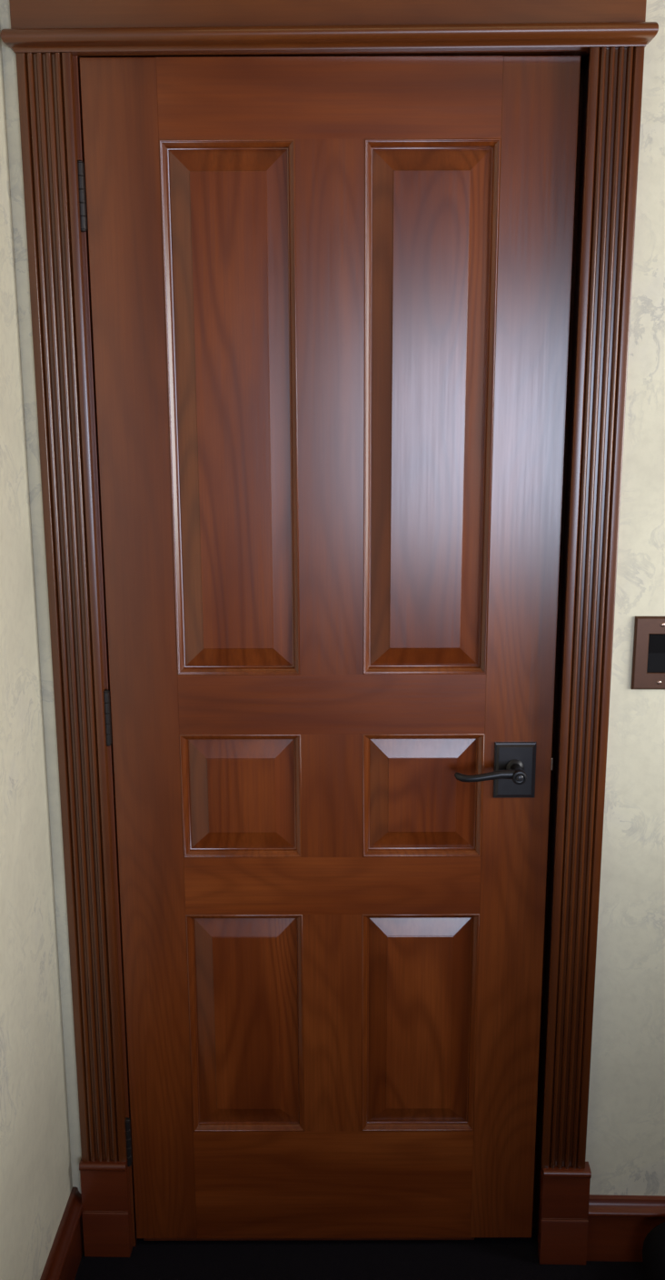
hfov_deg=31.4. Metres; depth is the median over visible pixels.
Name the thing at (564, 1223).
plinth block
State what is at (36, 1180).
wall
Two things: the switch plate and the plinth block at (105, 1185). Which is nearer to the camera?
the switch plate
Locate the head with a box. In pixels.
[0,0,659,56]
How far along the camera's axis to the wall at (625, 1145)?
1.97 m
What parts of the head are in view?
cap moulding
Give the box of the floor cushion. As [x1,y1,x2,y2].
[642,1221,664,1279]
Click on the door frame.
(45, 82)
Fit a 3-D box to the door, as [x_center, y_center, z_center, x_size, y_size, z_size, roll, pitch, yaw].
[-0.005,0.139,1.962,0.754,2.044,0.098,0,13,0]
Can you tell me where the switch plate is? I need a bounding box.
[630,616,664,689]
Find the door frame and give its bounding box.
[15,46,645,1246]
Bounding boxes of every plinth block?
[79,1158,132,1257]
[538,1161,591,1264]
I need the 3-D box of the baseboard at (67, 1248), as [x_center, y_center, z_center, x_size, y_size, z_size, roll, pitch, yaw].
[-0.487,1.230,1.545,0.024,0.128,1.350,0,13,2]
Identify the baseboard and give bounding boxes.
[40,1186,84,1279]
[586,1194,664,1261]
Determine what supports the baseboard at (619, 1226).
attached to the wall at (625, 1145)
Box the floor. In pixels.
[74,1228,647,1279]
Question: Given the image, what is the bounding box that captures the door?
[77,55,580,1240]
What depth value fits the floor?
2.17 m
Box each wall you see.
[0,0,664,1195]
[0,25,72,1279]
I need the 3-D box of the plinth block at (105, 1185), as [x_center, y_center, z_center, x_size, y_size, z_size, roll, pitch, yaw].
[-0.417,1.044,2.178,0.084,0.198,0.030,0,13,2]
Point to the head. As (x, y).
(76, 27)

